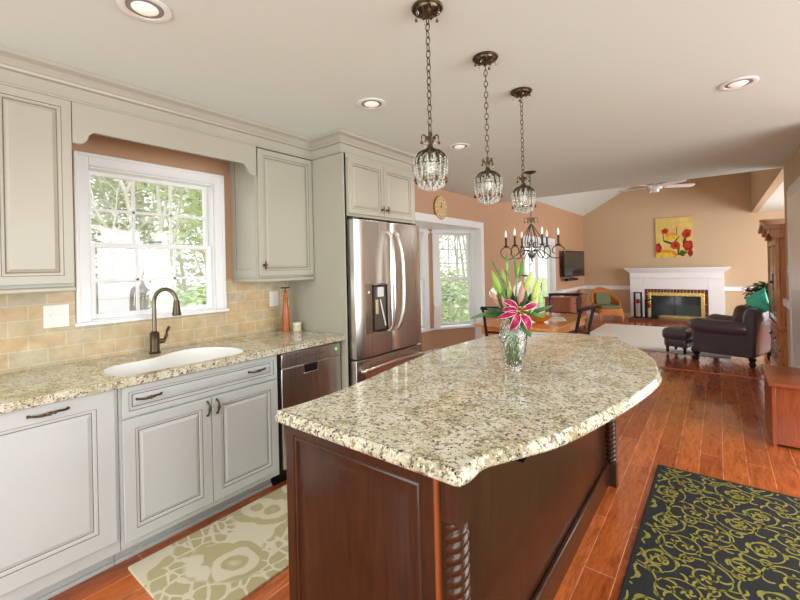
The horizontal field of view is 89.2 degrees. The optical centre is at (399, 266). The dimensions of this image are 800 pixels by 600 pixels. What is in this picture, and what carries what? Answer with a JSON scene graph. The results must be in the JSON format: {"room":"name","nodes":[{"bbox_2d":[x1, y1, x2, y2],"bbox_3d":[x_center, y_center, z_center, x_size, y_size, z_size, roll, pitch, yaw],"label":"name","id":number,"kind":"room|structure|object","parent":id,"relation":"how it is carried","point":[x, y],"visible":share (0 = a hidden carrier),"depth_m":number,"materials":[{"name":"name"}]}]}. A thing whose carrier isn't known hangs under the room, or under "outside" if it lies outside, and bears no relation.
{"room":"kitchen","nodes":[
{"label":"kitchen","id":0,"kind":"room"},
{"bbox_2d":[0,134,584,373],"bbox_3d":[0.516,0.041,5.378,0.152,2.720,14.300,-1,0,38],"label":"wall","id":1,"kind":"structure","parent":0,"point":[24,342],"depth_m":2.85,"materials":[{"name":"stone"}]},
{"bbox_2d":[0,84,76,294],"bbox_3d":[-2.068,-0.338,1.706,0.354,0.940,1.042,-1,0,38],"label":"upper cabinet","id":2,"kind":"object","parent":1,"relation":"attached to","point":[37,228],"visible":1,"depth_m":1.90,"materials":[{"name":"beige paint"}]},
{"bbox_2d":[71,101,256,175],"bbox_3d":[-1.317,-0.726,2.414,0.020,0.212,1.018,-1,0,38],"label":"window valance","id":3,"kind":"object","parent":2,"relation":"attached to","point":[86,120],"visible":0.99,"depth_m":2.30,"materials":[{"name":"beige paint"}]},
{"bbox_2d":[43,304,68,328],"bbox_3d":[-1.863,0.269,2.202,0.016,0.123,0.110,-1,0,38],"label":"light switch","id":4,"kind":"object","parent":1,"relation":"attached to","point":[54,316],"visible":1,"depth_m":2.20,"materials":[{"name":"white plastic"}]},
{"bbox_2d":[72,150,229,326],"bbox_3d":[-1.594,-0.161,2.652,0.165,0.987,0.902,-1,0,38],"label":"window","id":5,"kind":"structure","parent":1,"relation":"in","point":[85,165],"depth_m":2.58,"materials":[{"name":"white wood"}]},
{"bbox_2d":[230,148,314,281],"bbox_3d":[-0.959,-0.360,3.096,0.384,0.938,0.498,-1,0,38],"label":"upper cabinet","id":6,"kind":"object","parent":1,"relation":"attached to","point":[272,210],"visible":0.93,"depth_m":2.95,"materials":[{"name":"beige paint"}]},
{"bbox_2d":[269,291,278,306],"bbox_3d":[-1.019,0.260,3.284,0.009,0.123,0.081,-1,0,38],"label":"wall outlet","id":7,"kind":"object","parent":1,"relation":"attached to","point":[273,295],"visible":1,"depth_m":3.28,"materials":[{"name":"white plastic"}]},
{"bbox_2d":[433,196,446,219],"bbox_3d":[0.530,-0.764,5.290,0.032,0.316,0.306,-1,0,38],"label":"wall clock","id":8,"kind":"object","parent":1,"relation":"attached to","point":[439,205],"visible":1,"depth_m":5.27,"materials":[{"name":"brown"}]},
{"bbox_2d":[415,212,484,338],"bbox_3d":[0.390,0.374,5.203,0.158,2.060,2.780,-1,0,38],"label":"trim","id":9,"kind":"structure","parent":1,"relation":"attached to","point":[479,229],"depth_m":6.20,"materials":[{"name":"white wood"}]},
{"bbox_2d":[523,235,555,311],"bbox_3d":[2.823,0.378,8.289,0.178,1.950,1.860,-1,0,38],"label":"door","id":10,"kind":"structure","parent":1,"relation":"in","point":[550,263],"depth_m":8.68,"materials":[{"name":"white wood"}]},
{"bbox_2d":[556,285,585,292],"bbox_3d":[4.228,0.564,9.968,0.030,0.080,2.450,-1,0,38],"label":"trim","id":11,"kind":"structure","parent":1,"relation":"attached to","point":[584,286],"depth_m":9.87,"materials":[{"name":"white wood"}]},
{"bbox_2d":[562,251,584,276],"bbox_3d":[4.037,-0.062,9.634,1.131,0.600,0.223,-1,0,-44],"label":"television","id":12,"kind":"object","parent":1,"relation":"attached to","point":[572,261],"visible":0.98,"depth_m":9.50,"materials":[{"name":"black plastic"}]},
{"bbox_2d":[345,153,414,223],"bbox_3d":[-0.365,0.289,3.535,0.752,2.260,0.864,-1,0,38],"label":"upper cabinet","id":13,"kind":"object","parent":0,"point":[375,191],"visible":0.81,"depth_m":3.27,"materials":[{"name":"beige paint"}]},
{"bbox_2d":[0,0,799,211],"bbox_3d":[2.991,-1.143,3.419,6.470,0.140,14.300,-1,0,38],"label":"ceiling","id":14,"kind":"structure","parent":0,"point":[625,93],"depth_m":2.12,"materials":[{"name":"white paint"}]},
{"bbox_2d":[116,0,171,22],"bbox_3d":[-0.972,-0.978,1.546,0.180,0.013,0.180,-1,0,38],"label":"recessed light","id":15,"kind":"object","parent":14,"relation":"in","point":[152,11],"visible":1,"depth_m":1.55,"materials":[{"name":"white metal"}]},
{"bbox_2d":[0,45,415,171],"bbox_3d":[-1.433,-0.898,1.992,0.424,0.152,4.590,-1,0,38],"label":"crown molding","id":16,"kind":"structure","parent":14,"relation":"attached to","point":[18,69],"depth_m":2.36,"materials":[{"name":"beige paint"}]},
{"bbox_2d":[357,98,385,109],"bbox_3d":[-0.175,-0.995,2.497,0.180,0.013,0.180,-1,0,38],"label":"recessed light","id":17,"kind":"object","parent":14,"relation":"in","point":[366,103],"visible":1,"depth_m":2.48,"materials":[{"name":"grey metal"}]},
{"bbox_2d":[411,0,448,191],"bbox_3d":[0.114,-0.652,1.583,0.138,0.715,0.138,-1,0,4],"label":"pendant light","id":18,"kind":"object","parent":14,"relation":"hanging from","point":[422,9],"visible":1,"depth_m":1.57,"materials":[{"name":"clear glass"}]},
{"bbox_2d":[449,143,469,149],"bbox_3d":[0.503,-1.009,3.427,0.180,0.013,0.180,-1,0,38],"label":"recessed light","id":19,"kind":"object","parent":14,"relation":"in","point":[458,146],"visible":1,"depth_m":3.41,"materials":[{"name":"grey metal"}]},
{"bbox_2d":[472,51,502,204],"bbox_3d":[0.422,-0.658,1.971,0.138,0.715,0.138,-1,0,-19],"label":"pendant light","id":20,"kind":"object","parent":14,"relation":"hanging from","point":[485,58],"visible":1,"depth_m":1.96,"materials":[{"name":"clear glass"}]},
{"bbox_2d":[510,87,535,213],"bbox_3d":[0.714,-0.664,2.365,0.138,0.715,0.138,-1,0,43],"label":"pendant light","id":21,"kind":"object","parent":14,"relation":"hanging from","point":[520,92],"visible":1,"depth_m":2.35,"materials":[{"name":"clear glass"}]},
{"bbox_2d":[500,171,564,260],"bbox_3d":[1.434,-0.546,4.446,0.664,0.978,0.646,-1,0,38],"label":"chandelier","id":22,"kind":"object","parent":14,"relation":"hanging from","point":[532,254],"visible":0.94,"depth_m":4.42,"materials":[{"name":"brown metal"}]},
{"bbox_2d":[718,76,758,90],"bbox_3d":[1.939,-1.043,2.326,0.180,0.013,0.180,-1,0,38],"label":"recessed light","id":23,"kind":"object","parent":14,"relation":"in","point":[742,82],"visible":1,"depth_m":2.31,"materials":[{"name":"grey metal"}]},
{"bbox_2d":[47,315,799,599],"bbox_3d":[2.713,1.379,3.741,7.400,0.060,14.400,-1,0,38],"label":"floor","id":24,"kind":"structure","parent":0,"point":[711,425],"depth_m":2.88,"materials":[{"name":"red wood"}]},
{"bbox_2d":[0,389,119,599],"bbox_3d":[-1.855,1.012,1.675,0.673,0.876,1.022,-1,0,38],"label":"base cabinet","id":25,"kind":"object","parent":24,"relation":"on","point":[60,510],"visible":1,"depth_m":1.72,"materials":[{"name":"paint"}]},
{"bbox_2d":[0,329,344,413],"bbox_3d":[-1.684,0.551,1.896,0.665,0.037,3.292,-1,0,38],"label":"countertop","id":26,"kind":"structure","parent":25,"relation":"on","point":[19,390],"depth_m":2.07,"materials":[{"name":"beige stone"}]},
{"bbox_2d":[149,287,180,353],"bbox_3d":[-1.431,0.327,2.486,0.205,0.401,0.090,-1,0,2],"label":"faucet","id":27,"kind":"object","parent":26,"relation":"on","point":[155,340],"visible":1,"depth_m":2.46,"materials":[{"name":"brown metal"}]},
{"bbox_2d":[103,347,243,410],"bbox_3d":[-1.280,0.626,2.321,0.434,0.200,0.714,-1,0,38],"label":"sink","id":28,"kind":"object","parent":26,"relation":"in","point":[183,357],"visible":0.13,"depth_m":2.49,"materials":[{"name":"white ceramic"}]},
{"bbox_2d":[281,287,289,331],"bbox_3d":[-0.905,0.339,3.212,0.065,0.354,0.065,-1,0,-7],"label":"pepper mill","id":29,"kind":"object","parent":26,"relation":"on","point":[285,311],"visible":1,"depth_m":3.19,"materials":[{"name":"orange wood"}]},
{"bbox_2d":[293,322,301,331],"bbox_3d":[-0.817,0.478,3.222,0.068,0.072,0.068,-1,0,38],"label":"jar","id":30,"kind":"object","parent":26,"relation":"on","point":[296,325],"visible":1,"depth_m":3.19,"materials":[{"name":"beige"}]},
{"bbox_2d":[114,355,278,564],"bbox_3d":[-1.269,1.000,2.423,0.673,0.876,0.874,-1,0,38],"label":"base cabinet","id":31,"kind":"object","parent":24,"relation":"on","point":[192,447],"visible":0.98,"depth_m":2.16,"materials":[{"name":"paint"}]},
{"bbox_2d":[128,484,288,599],"bbox_3d":[-0.577,1.416,2.349,0.610,0.010,1.550,-1,0,38],"label":"runner rug","id":32,"kind":"object","parent":24,"relation":"on","point":[233,556],"visible":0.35,"depth_m":1.97,"materials":[{"name":"beige fabric"}]},
{"bbox_2d":[272,342,340,485],"bbox_3d":[-0.822,0.994,2.978,0.594,0.868,0.534,-1,0,38],"label":"dishwasher","id":33,"kind":"object","parent":24,"relation":"on","point":[308,374],"visible":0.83,"depth_m":2.73,"materials":[{"name":"silver metal"}]},
{"bbox_2d":[288,152,349,389],"bbox_3d":[-0.661,0.295,3.200,0.700,2.260,0.024,-1,0,38],"label":"end panel","id":34,"kind":"object","parent":24,"relation":"on","point":[321,304],"visible":0.47,"depth_m":3.09,"materials":[{"name":"beige paint"}]},
{"bbox_2d":[347,217,423,385],"bbox_3d":[-0.307,0.510,3.472,0.813,1.755,0.828,-1,0,38],"label":"refrigerator","id":35,"kind":"object","parent":24,"relation":"on","point":[384,294],"visible":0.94,"depth_m":3.16,"materials":[{"name":"grey metal"}]},
{"bbox_2d":[286,418,617,599],"bbox_3d":[0.511,0.960,1.978,0.781,0.874,2.011,-1,0,38],"label":"kitchen island","id":36,"kind":"object","parent":24,"relation":"on","point":[361,526],"visible":0.63,"depth_m":1.30,"materials":[{"name":"brown wood"}]},
{"bbox_2d":[275,332,661,486],"bbox_3d":[0.595,0.500,1.975,1.118,0.038,2.165,-1,0,38],"label":"island countertop","id":37,"kind":"structure","parent":36,"relation":"on","point":[451,414],"depth_m":1.44,"materials":[{"name":"beige stone"}]},
{"bbox_2d":[499,318,527,371],"bbox_3d":[0.525,0.360,1.882,0.129,0.243,0.129,-1,0,-31],"label":"glass vase","id":38,"kind":"object","parent":37,"relation":"on","point":[513,343],"visible":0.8,"depth_m":1.84,"materials":[{"name":"clear glass"}]},
{"bbox_2d":[487,288,506,313],"bbox_3d":[0.458,0.274,1.879,0.106,0.359,0.074,-1,0,24],"label":"stem","id":39,"kind":"object","parent":38,"relation":"in","point":[493,293],"visible":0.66,"depth_m":1.86,"materials":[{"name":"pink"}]},
{"bbox_2d":[492,270,506,298],"bbox_3d":[0.484,0.233,1.893,0.112,0.441,0.037,-1,0,-14],"label":"stem","id":40,"kind":"object","parent":38,"relation":"in","point":[497,284],"visible":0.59,"depth_m":1.88,"materials":[{"name":"green plant"}]},
{"bbox_2d":[492,253,510,299],"bbox_3d":[0.478,0.193,1.880,0.098,0.519,0.017,-1,0,1],"label":"stem","id":41,"kind":"object","parent":38,"relation":"in","point":[506,259],"visible":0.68,"depth_m":1.88,"materials":[{"name":"green plant"}]},
{"bbox_2d":[491,281,511,318],"bbox_3d":[0.472,0.260,1.897,0.106,0.386,0.029,-1,0,11],"label":"stem","id":42,"kind":"object","parent":38,"relation":"in","point":[498,294],"visible":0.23,"depth_m":1.89,"materials":[{"name":"green plant"}]},
{"bbox_2d":[471,291,536,336],"bbox_3d":[0.472,0.283,1.845,0.290,0.340,0.116,-1,0,19],"label":"stem","id":43,"kind":"object","parent":38,"relation":"in","point":[524,319],"visible":0.92,"depth_m":1.81,"materials":[{"name":"pink plant"}]},
{"bbox_2d":[502,281,521,316],"bbox_3d":[0.528,0.260,1.901,0.105,0.384,0.048,-1,0,1],"label":"stem","id":44,"kind":"object","parent":38,"relation":"in","point":[520,282],"visible":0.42,"depth_m":1.90,"materials":[{"name":"green"}]},
{"bbox_2d":[496,289,536,318],"bbox_3d":[0.533,0.278,1.877,0.196,0.346,0.076,-1,0,-3],"label":"stem","id":45,"kind":"object","parent":38,"relation":"in","point":[499,310],"visible":0.31,"depth_m":1.86,"materials":[{"name":"green plant"}]},
{"bbox_2d":[514,254,533,299],"bbox_3d":[0.567,0.195,1.883,0.114,0.513,0.026,-1,0,-11],"label":"stem","id":46,"kind":"object","parent":38,"relation":"in","point":[519,270],"visible":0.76,"depth_m":1.88,"materials":[{"name":"green plant"}]},
{"bbox_2d":[523,282,538,312],"bbox_3d":[0.587,0.248,1.888,0.116,0.405,0.077,-1,0,20],"label":"stem","id":47,"kind":"object","parent":38,"relation":"in","point":[535,300],"visible":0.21,"depth_m":1.85,"materials":[{"name":"green"}]},
{"bbox_2d":[518,269,553,317],"bbox_3d":[0.617,0.232,1.863,0.198,0.436,0.074,-1,0,3],"label":"stem","id":48,"kind":"object","parent":38,"relation":"in","point":[536,288],"visible":0.77,"depth_m":1.87,"materials":[{"name":"green plant"}]},
{"bbox_2d":[480,306,498,336],"bbox_3d":[1.158,0.896,4.297,0.439,0.983,0.512,-1,0,35],"label":"dining chair","id":49,"kind":"object","parent":24,"relation":"on","point":[483,308],"visible":0.2,"depth_m":4.22,"materials":[{"name":"black"}]},
{"bbox_2d":[475,312,589,334],"bbox_3d":[1.660,0.995,4.922,0.900,0.720,1.470,-1,0,38],"label":"dining table","id":50,"kind":"object","parent":24,"relation":"on","point":[556,326],"visible":0.35,"depth_m":4.58,"materials":[{"name":"brown wood"}]},
{"bbox_2d":[529,316,550,322],"bbox_3d":[1.590,0.603,4.634,0.270,0.064,0.270,-1,0,38],"label":"fruit bowl","id":51,"kind":"object","parent":50,"relation":"on","point":[538,320],"visible":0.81,"depth_m":4.56,"materials":[{"name":"orange wood"}]},
{"bbox_2d":[549,317,566,320],"bbox_3d":[1.868,0.627,4.874,0.210,0.004,0.300,-1,0,15],"label":"paper sheet","id":52,"kind":"object","parent":50,"relation":"on","point":[551,318],"visible":0.79,"depth_m":4.86,"materials":[{"name":"white paper"}]},
{"bbox_2d":[548,293,580,333],"bbox_3d":[2.223,0.874,5.599,0.439,0.983,0.512,-1,0,35],"label":"dining chair","id":53,"kind":"object","parent":24,"relation":"on","point":[550,294],"visible":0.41,"depth_m":5.75,"materials":[{"name":"black wood"}]},
{"bbox_2d":[543,294,587,330],"bbox_3d":[3.530,0.973,8.590,0.557,0.730,1.250,-1,0,38],"label":"writing desk","id":54,"kind":"object","parent":24,"relation":"on","point":[566,303],"visible":0.45,"depth_m":8.15,"materials":[{"name":"brown wood"}]},
{"bbox_2d":[574,305,595,334],"bbox_3d":[1.699,0.883,4.155,0.512,0.983,0.439,-1,0,43],"label":"dining chair","id":55,"kind":"object","parent":24,"relation":"on","point":[592,307],"visible":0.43,"depth_m":3.96,"materials":[{"name":"black metal"}]},
{"bbox_2d":[590,287,624,322],"bbox_3d":[4.951,0.910,9.775,0.687,0.795,0.638,-1,0,4],"label":"wicker armchair","id":56,"kind":"object","parent":24,"relation":"on","point":[606,302],"visible":0.89,"depth_m":9.83,"materials":[{"name":"orange wicker"}]},
{"bbox_2d":[594,292,610,303],"bbox_3d":[4.959,0.787,9.934,0.353,0.301,0.124,-1,0,4],"label":"cushion","id":57,"kind":"object","parent":56,"relation":"on","point":[599,297],"depth_m":9.90,"materials":[{"name":"green fabric"}]},
{"bbox_2d":[596,304,619,308],"bbox_3d":[4.947,0.953,9.699,0.454,0.063,0.437,-1,0,4],"label":"seat cushion","id":58,"kind":"object","parent":56,"relation":"on","point":[598,306],"depth_m":9.54,"materials":[{"name":"green fabric"}]},
{"bbox_2d":[590,323,730,357],"bbox_3d":[4.698,1.300,7.514,2.170,0.017,2.710,-1,0,38],"label":"area rug","id":59,"kind":"object","parent":24,"relation":"on","point":[650,338],"visible":0.55,"depth_m":7.57,"materials":[{"name":"white carpet"}]},
{"bbox_2d":[662,326,692,353],"bbox_3d":[4.265,1.115,6.186,0.404,0.370,0.355,-1,0,-34],"label":"ottoman","id":60,"kind":"object","parent":59,"relation":"on","point":[674,336],"visible":0.84,"depth_m":6.06,"materials":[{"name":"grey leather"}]},
{"bbox_2d":[662,326,692,339],"bbox_3d":[4.263,1.008,6.186,0.404,0.157,0.355,-1,0,-34],"label":"cushion","id":61,"kind":"object","parent":60,"relation":"on","point":[674,332],"depth_m":6.07,"materials":[{"name":"brown leather"}]},
{"bbox_2d":[624,267,730,323],"bbox_3d":[6.384,0.649,9.448,2.060,1.250,0.670,-1,0,38],"label":"fireplace","id":62,"kind":"object","parent":24,"relation":"on","point":[682,294],"visible":0.78,"depth_m":9.46,"materials":[{"name":"white"}]},
{"bbox_2d":[633,292,642,317],"bbox_3d":[5.790,0.929,9.874,0.164,0.610,0.164,-1,0,38],"label":"candle stand","id":63,"kind":"object","parent":62,"relation":"on","point":[634,295],"visible":1,"depth_m":9.85,"materials":[{"name":"black metal"}]},
{"bbox_2d":[644,299,653,318],"bbox_3d":[5.946,1.005,9.689,0.164,0.450,0.164,-1,0,38],"label":"candle stand","id":64,"kind":"object","parent":62,"relation":"on","point":[648,305],"visible":0.99,"depth_m":9.66,"materials":[{"name":"black metal"}]},
{"bbox_2d":[624,267,730,272],"bbox_3d":[6.470,0.077,9.575,2.060,0.110,0.350,-1,0,38],"label":"mantel shelf","id":65,"kind":"object","parent":62,"relation":"attached to","point":[667,269],"depth_m":9.40,"materials":[{"name":"white wood"}]},
{"bbox_2d":[618,465,799,599],"bbox_3d":[1.581,1.365,1.464,1.332,0.011,2.320,-1,0,38],"label":"area rug","id":66,"kind":"object","parent":24,"relation":"on","point":[699,537],"visible":1,"depth_m":2.00,"materials":[{"name":"black carpet"}]},
{"bbox_2d":[687,304,770,367],"bbox_3d":[4.638,0.912,5.713,0.840,0.792,0.784,-1,0,-34],"label":"leather armchair","id":67,"kind":"object","parent":24,"relation":"on","point":[744,334],"visible":0.94,"depth_m":5.40,"materials":[{"name":"brown leather"}]},
{"bbox_2d":[731,305,752,320],"bbox_3d":[4.623,0.688,5.464,0.279,0.345,0.239,-1,0,-34],"label":"cushion","id":68,"kind":"object","parent":67,"relation":"on","point":[739,310],"depth_m":5.40,"materials":[{"name":"brown leather"}]},
{"bbox_2d":[746,287,769,311],"bbox_3d":[4.839,0.503,5.491,0.180,0.451,0.441,-1,0,-6],"label":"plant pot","id":69,"kind":"object","parent":67,"relation":"on","point":[759,298],"visible":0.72,"depth_m":5.43,"materials":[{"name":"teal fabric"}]},
{"bbox_2d":[742,281,768,299],"bbox_3d":[5.876,0.758,6.517,0.550,1.047,0.593,-1,0,29],"label":"potted plant","id":70,"kind":"object","parent":24,"relation":"on","point":[758,285],"visible":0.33,"depth_m":6.54,"materials":[{"name":"green plant"}]},
{"bbox_2d":[758,219,787,366],"bbox_3d":[4.767,0.362,4.827,0.680,1.885,1.010,-1,0,38],"label":"armoire","id":71,"kind":"object","parent":24,"relation":"on","point":[772,230],"visible":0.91,"depth_m":4.62,"materials":[{"name":"brown wood"}]},
{"bbox_2d":[761,364,799,447],"bbox_3d":[3.080,1.098,3.194,0.313,0.485,0.680,-1,0,38],"label":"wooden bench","id":72,"kind":"object","parent":24,"relation":"on","point":[781,383],"visible":1,"depth_m":3.02,"materials":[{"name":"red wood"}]},
{"bbox_2d":[428,229,430,327],"bbox_3d":[0.035,0.188,5.599,0.098,1.470,1.270,-1,0,38],"label":"pier","id":73,"kind":"object","parent":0,"point":[428,229],"visible":0.18,"depth_m":6.04,"materials":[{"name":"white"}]},
{"bbox_2d":[419,228,432,332],"bbox_3d":[0.046,0.202,5.591,0.165,1.500,1.250,-1,0,38],"label":"window","id":74,"kind":"structure","parent":73,"relation":"attached to","point":[423,233],"depth_m":5.94,"materials":[{"name":"white wood"}]},
{"bbox_2d":[429,229,433,327],"bbox_3d":[0.831,0.171,6.219,0.895,1.470,0.098,-1,0,-18],"label":"pier","id":75,"kind":"object","parent":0,"point":[430,230],"visible":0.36,"depth_m":6.05,"materials":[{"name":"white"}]},
{"bbox_2d":[431,229,477,329],"bbox_3d":[0.835,0.185,6.206,0.875,1.500,0.165,-1,0,-18],"label":"window","id":76,"kind":"structure","parent":75,"relation":"attached to","point":[469,233],"depth_m":6.19,"materials":[{"name":"white wood"}]},
{"bbox_2d":[415,221,474,228],"bbox_3d":[0.168,-0.581,5.406,0.675,0.060,2.870,-1,0,38],"label":"ceiling","id":77,"kind":"structure","parent":0,"point":[425,225],"depth_m":5.66,"materials":[{"name":"white paint"}]},
{"bbox_2d":[421,327,474,351],"bbox_3d":[0.210,1.184,5.414,0.604,0.450,2.867,-1,0,38],"label":"wall","id":78,"kind":"structure","parent":0,"point":[434,339],"depth_m":6.11,"materials":[{"name":"brown paint"}]},
{"bbox_2d":[535,186,631,215],"bbox_3d":[4.585,-2.100,7.675,3.560,1.504,5.610,-1,0,38],"label":"vault","id":79,"kind":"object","parent":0,"point":[582,203],"visible":0.15,"depth_m":9.61,"materials":[{"name":"white paint"}]},
{"bbox_2d":[618,180,694,192],"bbox_3d":[4.686,-1.915,7.506,1.220,1.098,1.226,-1,0,38],"label":"ceiling fan","id":80,"kind":"object","parent":79,"relation":"hanging from","point":[655,187],"visible":0.73,"depth_m":7.38,"materials":[{"name":"white"}]},
{"bbox_2d":[583,172,784,315],"bbox_3d":[7.439,-0.900,9.098,6.490,4.300,0.120,-1,0,38],"label":"wall","id":81,"kind":"structure","parent":0,"point":[619,234],"depth_m":9.52,"materials":[{"name":"beige paint"}]},
{"bbox_2d":[587,311,630,316],"bbox_3d":[7.460,1.194,9.029,6.250,0.110,0.015,-1,0,38],"label":"baseboard","id":82,"kind":"structure","parent":81,"relation":"attached to","point":[588,312],"depth_m":10.50,"materials":[{"name":"white wood"}]},
{"bbox_2d":[585,285,761,291],"bbox_3d":[7.440,0.500,9.024,6.250,0.100,0.030,-1,0,38],"label":"trim","id":83,"kind":"structure","parent":81,"relation":"attached to","point":[587,286],"depth_m":10.39,"materials":[{"name":"white"}]},
{"bbox_2d":[655,216,692,257],"bbox_3d":[6.545,-0.694,9.698,0.735,0.950,0.040,-1,0,38],"label":"painting","id":84,"kind":"object","parent":81,"relation":"attached to","point":[674,236],"visible":1,"depth_m":9.68,"materials":[{"name":"yellow paint"}]},
{"bbox_2d":[658,366,763,379],"bbox_3d":[3.048,1.342,5.676,3.440,0.007,0.060,-1,0,38],"label":"trim","id":85,"kind":"structure","parent":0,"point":[658,366],"depth_m":5.01,"materials":[{"name":"orange wood"}]},
{"bbox_2d":[750,145,799,366],"bbox_3d":[5.400,-0.809,5.856,0.120,4.200,7.500,-1,0,38],"label":"wall","id":86,"kind":"structure","parent":0,"point":[764,183],"depth_m":5.06,"materials":[{"name":"beige paint"}]},
{"bbox_2d":[786,176,799,367],"bbox_3d":[3.727,0.266,3.779,0.050,2.120,1.060,-1,0,38],"label":"door","id":87,"kind":"structure","parent":86,"relation":"in","point":[793,193],"depth_m":3.90,"materials":[{"name":"white"}]},
{"label":"outside","id":88,"kind":"structure","parent":0,"visible":0},
{"bbox_2d":[148,278,546,325],"bbox_3d":[-15.723,2.510,31.429,56.380,0.100,90.000,-1,0,38],"label":"ground","id":89,"kind":"structure","parent":88,"point":[161,295],"depth_m":30.83,"materials":[{"name":"green plant"}]},
{"bbox_2d":[91,212,117,278],"bbox_3d":[-10.174,-0.512,11.305,4.271,5.694,4.148,-1,0,38],"label":"bush","id":90,"kind":"object","parent":89,"relation":"on","point":[92,219],"visible":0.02,"depth_m":11.98,"materials":[{"name":"green plant"}]},
{"bbox_2d":[90,176,136,278],"bbox_3d":[-10.846,-2.641,15.595,5.771,9.956,7.201,-1,0,-32],"label":"tree","id":91,"kind":"object","parent":89,"relation":"on","point":[92,181],"visible":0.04,"depth_m":15.29,"materials":[{"name":"green plant"}]},
{"bbox_2d":[91,177,139,277],"bbox_3d":[-4.561,-1.934,7.363,5.603,8.209,2.769,-1,0,12],"label":"tree","id":92,"kind":"object","parent":89,"relation":"on","point":[126,190],"visible":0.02,"depth_m":7.64,"materials":[{"name":"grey plant"}]},
{"bbox_2d":[91,176,147,229],"bbox_3d":[-15.296,-3.062,16.452,9.440,10.984,8.529,-1,0,38],"label":"tree","id":93,"kind":"object","parent":89,"relation":"on","point":[91,176],"visible":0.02,"depth_m":15.62,"materials":[{"name":"green plant"}]},
{"bbox_2d":[96,281,150,313],"bbox_3d":[-4.127,1.183,5.885,0.760,1.950,0.760,-1,0,38],"label":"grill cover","id":94,"kind":"object","parent":89,"relation":"on","point":[120,296],"visible":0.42,"depth_m":5.65,"materials":[{"name":"white"}]},
{"bbox_2d":[112,182,147,282],"bbox_3d":[-11.614,-3.559,17.733,4.628,11.851,4.933,-1,0,21],"label":"tree","id":95,"kind":"object","parent":89,"relation":"on","point":[143,270],"visible":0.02,"depth_m":18.28,"materials":[{"name":"green plant"}]},
{"bbox_2d":[91,177,188,297],"bbox_3d":[-10.977,-3.139,16.114,6.863,10.972,6.520,-1,0,38],"label":"tree","id":96,"kind":"object","parent":89,"relation":"on","point":[167,220],"visible":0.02,"depth_m":16.76,"materials":[{"name":"green plant"}]},
{"bbox_2d":[93,178,189,304],"bbox_3d":[-12.884,-1.873,20.838,7.189,8.521,4.690,-1,0,-39],"label":"tree","id":97,"kind":"object","parent":89,"relation":"on","point":[177,197],"visible":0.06,"depth_m":20.96,"materials":[{"name":"green plant"}]},
{"bbox_2d":[91,176,198,308],"bbox_3d":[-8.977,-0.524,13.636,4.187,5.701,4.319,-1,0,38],"label":"tree","id":98,"kind":"object","parent":89,"relation":"on","point":[109,220],"visible":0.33,"depth_m":13.39,"materials":[{"name":"green plant"}]},
{"bbox_2d":[118,182,204,278],"bbox_3d":[-5.035,-1.022,10.985,5.123,6.431,4.647,-1,0,38],"label":"tree","id":99,"kind":"object","parent":89,"relation":"on","point":[194,208],"visible":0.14,"depth_m":10.65,"materials":[{"name":"green plant"}]},
{"bbox_2d":[156,185,184,306],"bbox_3d":[-5.227,-2.262,9.751,2.402,8.909,6.351,-1,0,-28],"label":"tree","id":100,"kind":"object","parent":89,"relation":"on","point":[166,259],"visible":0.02,"depth_m":9.07,"materials":[{"name":"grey plant"}]},
{"bbox_2d":[161,189,202,216],"bbox_3d":[-7.268,-3.187,13.524,9.842,10.879,4.892,-1,0,-27],"label":"tree","id":101,"kind":"object","parent":89,"relation":"on","point":[185,192],"visible":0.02,"depth_m":14.02,"materials":[{"name":"green plant"}]},
{"bbox_2d":[161,285,205,307],"bbox_3d":[-4.385,1.301,9.008,2.793,1.791,2.675,-1,0,38],"label":"bush","id":102,"kind":"object","parent":89,"relation":"on","point":[196,301],"visible":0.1,"depth_m":8.75,"materials":[{"name":"green plant"}]},
{"bbox_2d":[165,195,205,306],"bbox_3d":[-6.755,-0.597,15.680,4.257,5.718,4.261,-1,0,38],"label":"bush","id":103,"kind":"object","parent":89,"relation":"on","point":[199,256],"visible":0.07,"depth_m":14.85,"materials":[{"name":"green plant"}]},
{"bbox_2d":[440,236,458,307],"bbox_3d":[0.992,-0.761,20.796,4.232,5.714,4.264,-1,0,38],"label":"bush","id":104,"kind":"object","parent":89,"relation":"on","point":[441,238],"visible":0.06,"depth_m":20.44,"materials":[{"name":"green plant"}]},
{"bbox_2d":[440,269,467,321],"bbox_3d":[2.096,1.071,15.936,3.113,1.987,2.921,-1,0,38],"label":"bush","id":105,"kind":"object","parent":89,"relation":"on","point":[453,272],"visible":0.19,"depth_m":15.72,"materials":[{"name":"green plant"}]},
{"bbox_2d":[441,281,468,322],"bbox_3d":[1.631,1.274,13.390,2.378,1.619,2.393,-1,0,38],"label":"bush","id":106,"kind":"object","parent":89,"relation":"on","point":[445,298],"visible":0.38,"depth_m":13.15,"materials":[{"name":"green plant"}]},
{"bbox_2d":[446,236,464,295],"bbox_3d":[4.803,-2.376,26.036,8.479,8.760,5.303,-1,0,-21],"label":"tree","id":107,"kind":"object","parent":89,"relation":"on","point":[454,245],"visible":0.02,"depth_m":26.98,"materials":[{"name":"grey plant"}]},
{"bbox_2d":[458,236,465,298],"bbox_3d":[3.407,-2.628,23.230,9.539,9.284,5.534,-1,0,-7],"label":"tree","id":108,"kind":"object","parent":89,"relation":"on","point":[461,255],"visible":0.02,"depth_m":24.29,"materials":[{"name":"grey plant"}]},
{"bbox_2d":[456,242,527,298],"bbox_3d":[5.287,-0.853,23.776,4.300,5.711,4.223,-1,0,38],"label":"bush","id":109,"kind":"object","parent":89,"relation":"on","point":[461,242],"visible":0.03,"depth_m":23.83,"materials":[{"name":"green plant"}]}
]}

